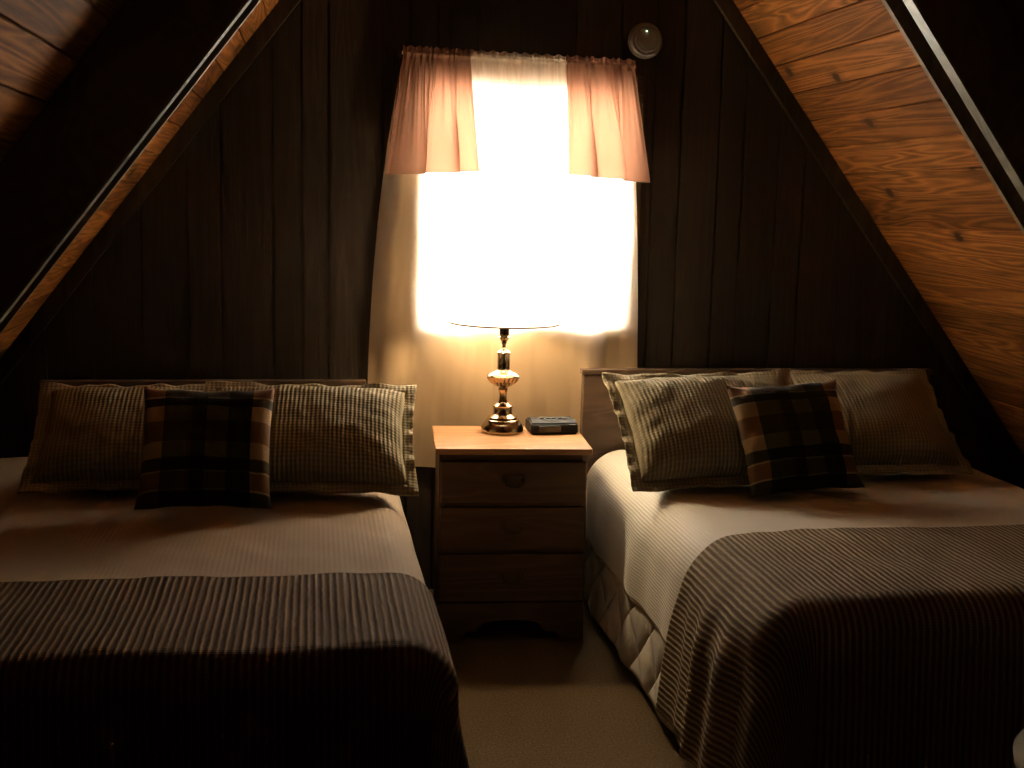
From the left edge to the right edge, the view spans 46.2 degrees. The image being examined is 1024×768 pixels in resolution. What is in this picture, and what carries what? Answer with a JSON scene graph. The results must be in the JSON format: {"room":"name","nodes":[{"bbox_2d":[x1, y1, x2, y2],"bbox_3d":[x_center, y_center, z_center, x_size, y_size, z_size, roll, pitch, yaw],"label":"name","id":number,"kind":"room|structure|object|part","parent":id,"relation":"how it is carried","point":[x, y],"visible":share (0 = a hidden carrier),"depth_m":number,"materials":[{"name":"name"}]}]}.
{"room":"attic bedroom","nodes":[
{"label":"attic bedroom","id":0,"kind":"room"},
{"bbox_2d":[0,0,278,357],"bbox_3d":[-0.872,-0.444,1.377,2.637,3.548,5.300,0,9,-9],"label":"wood ceiling","id":1,"kind":"structure","parent":0,"point":[42,42],"depth_m":2.56,"materials":[{"name":"brown wood"}]},
{"bbox_2d":[0,0,260,334],"bbox_3d":[-1.000,-0.614,2.727,2.398,2.989,0.128,0,9,-9],"label":"rafter","id":2,"kind":"object","parent":1,"relation":"attached to","point":[152,54],"visible":1,"depth_m":2.68,"materials":[{"name":"brown wood"}]},
{"bbox_2d":[0,0,1023,589],"bbox_3d":[0.009,-0.910,4.127,5.280,3.300,0.120,0,9,-9],"label":"wall","id":3,"kind":"structure","parent":0,"point":[252,256],"depth_m":4.05,"materials":[{"name":"brown wood"}]},
{"bbox_2d":[0,0,300,384],"bbox_3d":[-1.100,-0.753,3.893,2.228,2.931,0.024,0,9,-9],"label":"trim","id":4,"kind":"structure","parent":3,"relation":"attached to","point":[282,9],"depth_m":3.88,"materials":[{"name":"brown wood"}]},
{"bbox_2d":[398,50,566,63],"bbox_3d":[0.023,-1.083,4.015,0.807,0.024,0.050,1,8,-10],"label":"curtain rod","id":5,"kind":"object","parent":3,"relation":"attached to","point":[400,52],"visible":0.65,"depth_m":3.95,"materials":[{"name":"white paint"}]},
{"bbox_2d":[368,63,493,467],"bbox_3d":[-0.271,-0.390,4.067,0.435,1.388,0.026,0,9,-9],"label":"window curtain","id":6,"kind":"object","parent":5,"relation":"hanging from","point":[428,223],"visible":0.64,"depth_m":4.07,"materials":[{"name":"beige fabric"}]},
{"bbox_2d":[385,45,479,174],"bbox_3d":[-0.259,-0.899,3.953,0.313,0.420,0.033,0,9,-9],"label":"curtain valance","id":7,"kind":"object","parent":5,"relation":"hanging from","point":[434,125],"visible":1,"depth_m":3.95,"materials":[{"name":"pink fabric"}]},
{"bbox_2d":[470,49,566,179],"bbox_3d":[0.025,-0.898,4.009,0.338,0.418,0.025,0,9,-9],"label":"curtain valance","id":8,"kind":"object","parent":5,"relation":"hanging from","point":[520,99],"visible":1,"depth_m":4.01,"materials":[{"name":"white fabric"}]},
{"bbox_2d":[491,64,637,431],"bbox_3d":[0.185,-0.396,4.147,0.540,1.378,0.021,0,9,-9],"label":"window curtain","id":9,"kind":"object","parent":5,"relation":"hanging from","point":[585,227],"visible":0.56,"depth_m":4.17,"materials":[{"name":"beige fabric"}]},
{"bbox_2d":[566,55,649,182],"bbox_3d":[0.327,-0.893,4.048,0.300,0.415,0.030,0,9,-9],"label":"curtain valance","id":10,"kind":"object","parent":5,"relation":"hanging from","point":[606,139],"visible":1,"depth_m":4.04,"materials":[{"name":"pink fabric"}]},
{"bbox_2d":[636,76,644,256],"bbox_3d":[0.033,-0.600,4.154,0.823,0.930,0.098,0,9,-9],"label":"window","id":11,"kind":"structure","parent":3,"relation":"in","point":[640,80],"depth_m":4.12,"materials":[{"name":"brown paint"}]},
{"bbox_2d":[628,23,661,58],"bbox_3d":[0.456,-1.168,4.078,0.120,0.120,0.041,0,9,-9],"label":"smoke detector","id":12,"kind":"object","parent":3,"relation":"attached to","point":[644,39],"visible":1,"depth_m":4.07,"materials":[{"name":"grey plastic"}]},
{"bbox_2d":[713,0,1023,482],"bbox_3d":[1.134,-0.757,4.263,2.228,2.931,0.024,0,9,-9],"label":"trim","id":13,"kind":"structure","parent":3,"relation":"attached to","point":[729,10],"depth_m":4.31,"materials":[{"name":"brown wood"}]},
{"bbox_2d":[429,589,685,767],"bbox_3d":[0.415,1.167,1.796,5.400,0.100,5.420,0,9,-9],"label":"floor","id":14,"kind":"structure","parent":0,"point":[529,698],"depth_m":3.31,"materials":[{"name":"carpet"}]},
{"bbox_2d":[39,379,365,386],"bbox_3d":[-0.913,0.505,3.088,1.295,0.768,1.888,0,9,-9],"label":"headboard","id":15,"kind":"object","parent":14,"relation":"on","point":[121,382],"visible":0.09,"depth_m":3.92,"materials":[{"name":"beige wood"}]},
{"bbox_2d":[0,457,425,585],"bbox_3d":[-0.900,0.625,3.024,1.409,0.520,1.897,0,9,-9],"label":"sheet","id":16,"kind":"object","parent":15,"relation":"on","point":[90,533],"visible":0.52,"depth_m":2.98,"materials":[{"name":"beige fabric"}]},
{"bbox_2d":[17,382,204,493],"bbox_3d":[-1.123,0.153,3.447,0.502,0.272,0.339,0,9,-9],"label":"pillow","id":17,"kind":"object","parent":16,"relation":"on","point":[89,436],"visible":0.64,"depth_m":3.33,"materials":[{"name":"beige fabric"}]},
{"bbox_2d":[134,387,274,509],"bbox_3d":[-0.817,0.168,3.213,0.350,0.300,0.214,0,9,-8],"label":"throw pillow","id":18,"kind":"object","parent":16,"relation":"on","point":[200,449],"visible":1,"depth_m":3.17,"materials":[{"name":"fabric"}]},
{"bbox_2d":[0,572,469,767],"bbox_3d":[-0.782,0.720,2.365,1.430,0.527,0.620,0,9,-7],"label":"throw blanket","id":19,"kind":"object","parent":16,"relation":"on","point":[338,669],"visible":1,"depth_m":2.21,"materials":[{"name":"fabric"}]},
{"bbox_2d":[205,381,418,495],"bbox_3d":[-0.589,0.156,3.477,0.632,0.284,0.350,0,9,-7],"label":"pillow","id":20,"kind":"object","parent":16,"relation":"on","point":[325,439],"visible":0.68,"depth_m":3.38,"materials":[{"name":"beige fabric"}]},
{"bbox_2d":[432,426,592,642],"bbox_3d":[-0.016,0.478,3.905,0.486,0.620,0.400,0,9,-5],"label":"nightstand","id":21,"kind":"object","parent":14,"relation":"on","point":[510,510],"visible":0.94,"depth_m":3.73,"materials":[{"name":"brown wood"}]},
{"bbox_2d":[448,251,560,434],"bbox_3d":[-0.026,-0.134,3.910,0.369,0.587,0.369,0,9,-9],"label":"table lamp","id":22,"kind":"object","parent":21,"relation":"on","point":[504,291],"visible":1,"depth_m":3.77,"materials":[{"name":"white fabric"}]},
{"bbox_3d":[-0.028,-0.022,3.926,0.109,0.053,0.109,0,9,-9],"label":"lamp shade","id":23,"kind":"part","parent":22,"relation":"part of","materials":[{"name":"gold metal"}]},
{"bbox_2d":[499,329,509,336],"bbox_3d":[-0.024,-0.195,3.901,0.036,0.084,0.036,0,9,-9],"label":"socket","id":24,"kind":"object","parent":22,"relation":"attached to","point":[502,332],"depth_m":3.89,"materials":[{"name":"gold metal"}]},
{"bbox_3d":[-0.022,-0.311,3.883,0.362,0.225,0.362,0,9,-9],"label":"lamp shade","id":25,"kind":"part","parent":22,"relation":"part of","materials":[{"name":"fabric"}]},
{"bbox_3d":[-0.024,-0.200,3.900,0.369,0.006,0.369,0,9,-9],"label":"shade trim","id":26,"kind":"part","parent":22,"relation":"part of","materials":[{"name":"brown"}]},
{"bbox_3d":[-0.019,-0.422,3.867,0.254,0.004,0.254,6,10,27],"label":"shade trim","id":27,"kind":"part","parent":22,"relation":"part of","materials":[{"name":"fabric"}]},
{"bbox_3d":[-0.002,0.605,3.748,0.452,0.152,0.014,0,9,-5],"label":"drawer","id":28,"kind":"part","parent":21,"relation":"part of","materials":[{"name":"brown wood"}]},
{"bbox_3d":[-0.001,0.601,3.738,0.084,0.046,0.003,0,9,-5],"label":"pull plate","id":29,"kind":"part","parent":21,"relation":"part of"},
{"bbox_3d":[0.000,0.609,3.731,0.057,0.028,0.016,0,9,-5],"label":"handle","id":30,"kind":"part","parent":21,"relation":"part of","materials":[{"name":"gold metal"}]},
{"bbox_3d":[0.002,0.448,3.724,0.452,0.135,0.014,0,9,-5],"label":"drawer","id":31,"kind":"part","parent":21,"relation":"part of","materials":[{"name":"brown wood"}]},
{"bbox_3d":[0.003,0.445,3.714,0.084,0.046,0.003,0,9,-5],"label":"pull plate","id":32,"kind":"part","parent":21,"relation":"part of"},
{"bbox_3d":[0.002,0.371,3.730,0.423,0.314,0.015,0,9,-5],"label":"rail","id":33,"kind":"part","parent":21,"relation":"part of","materials":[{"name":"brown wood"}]},
{"bbox_3d":[0.003,0.452,3.707,0.057,0.028,0.016,0,9,-5],"label":"handle","id":34,"kind":"part","parent":21,"relation":"part of","materials":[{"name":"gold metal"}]},
{"bbox_3d":[0.005,0.303,3.703,0.452,0.129,0.014,0,9,-5],"label":"drawer","id":35,"kind":"part","parent":21,"relation":"part of","materials":[{"name":"brown wood"}]},
{"bbox_3d":[0.006,0.299,3.693,0.084,0.046,0.003,0,9,-5],"label":"pull plate","id":36,"kind":"part","parent":21,"relation":"part of","materials":[{"name":"brown metal"}]},
{"bbox_3d":[0.007,0.307,3.685,0.057,0.028,0.016,0,9,-5],"label":"handle","id":37,"kind":"part","parent":21,"relation":"part of","materials":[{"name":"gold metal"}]},
{"bbox_2d":[525,416,577,434],"bbox_3d":[0.130,0.134,3.962,0.156,0.048,0.110,0,9,-11],"label":"clock radio","id":38,"kind":"object","parent":21,"relation":"on","point":[560,424],"visible":1,"depth_m":3.92,"materials":[{"name":"black plastic"}]},
{"bbox_2d":[580,368,932,473],"bbox_3d":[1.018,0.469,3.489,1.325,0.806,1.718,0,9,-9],"label":"headboard","id":39,"kind":"object","parent":14,"relation":"on","point":[599,423],"visible":0.12,"depth_m":4.17,"materials":[{"name":"beige wood"}]},
{"bbox_2d":[583,540,695,767],"bbox_3d":[1.033,0.610,3.443,1.410,0.514,1.729,0,9,-9],"label":"bed skirt","id":40,"kind":"object","parent":39,"relation":"on","point":[639,645],"visible":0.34,"depth_m":3.51,"materials":[{"name":"beige fabric"}]},
{"bbox_2d":[585,450,1023,642],"bbox_3d":[1.035,0.523,3.426,1.394,0.355,1.708,0,9,-9],"label":"sheet","id":41,"kind":"object","parent":40,"relation":"on","point":[649,541],"visible":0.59,"depth_m":3.44,"materials":[{"name":"beige fabric"}]},
{"bbox_2d":[602,368,794,491],"bbox_3d":[0.622,0.132,3.666,0.635,0.315,0.350,-1,9,-12],"label":"pillow","id":42,"kind":"object","parent":41,"relation":"on","point":[678,431],"visible":0.67,"depth_m":3.55,"materials":[{"name":"beige fabric"}]},
{"bbox_2d":[726,379,864,496],"bbox_3d":[0.832,0.154,3.534,0.360,0.313,0.214,-1,9,-13],"label":"throw pillow","id":43,"kind":"object","parent":41,"relation":"on","point":[794,437],"visible":1,"depth_m":3.49,"materials":[{"name":"fabric"}]},
{"bbox_2d":[656,524,1023,767],"bbox_3d":[1.120,0.682,2.901,1.434,0.527,0.648,0,9,-9],"label":"throw blanket","id":44,"kind":"object","parent":41,"relation":"on","point":[874,647],"visible":1,"depth_m":2.60,"materials":[{"name":"fabric"}]},
{"bbox_2d":[790,368,972,475],"bbox_3d":[1.147,0.119,3.864,0.563,0.297,0.346,0,9,-10],"label":"pillow","id":45,"kind":"object","parent":41,"relation":"on","point":[894,422],"visible":0.67,"depth_m":3.77,"materials":[{"name":"beige fabric"}]},
{"bbox_3d":[0.877,-0.045,4.244,1.296,0.018,0.046,0,9,-9],"label":"headboard rail","id":46,"kind":"part","parent":39,"relation":"part of","materials":[{"name":"brown wood"}]},
{"bbox_2d":[1013,729,1023,767],"bbox_3d":[1.173,0.860,2.141,0.544,0.439,0.544,0,9,-9],"label":"ottoman","id":47,"kind":"object","parent":14,"relation":"on","point":[1018,745],"visible":1,"depth_m":2.19,"materials":[{"name":"fabric"}]},
{"bbox_2d":[733,0,1023,455],"bbox_3d":[1.730,-0.449,1.807,2.637,3.548,5.300,0,9,-9],"label":"wall","id":48,"kind":"structure","parent":0,"point":[848,65],"depth_m":3.83,"materials":[{"name":"brown wood"}]},
{"bbox_2d":[881,0,1023,234],"bbox_3d":[1.416,-0.619,3.127,2.398,2.989,0.128,0,9,-9],"label":"rafter","id":49,"kind":"object","parent":48,"relation":"attached to","point":[971,52],"visible":1,"depth_m":3.01,"materials":[{"name":"brown wood"}]}
]}

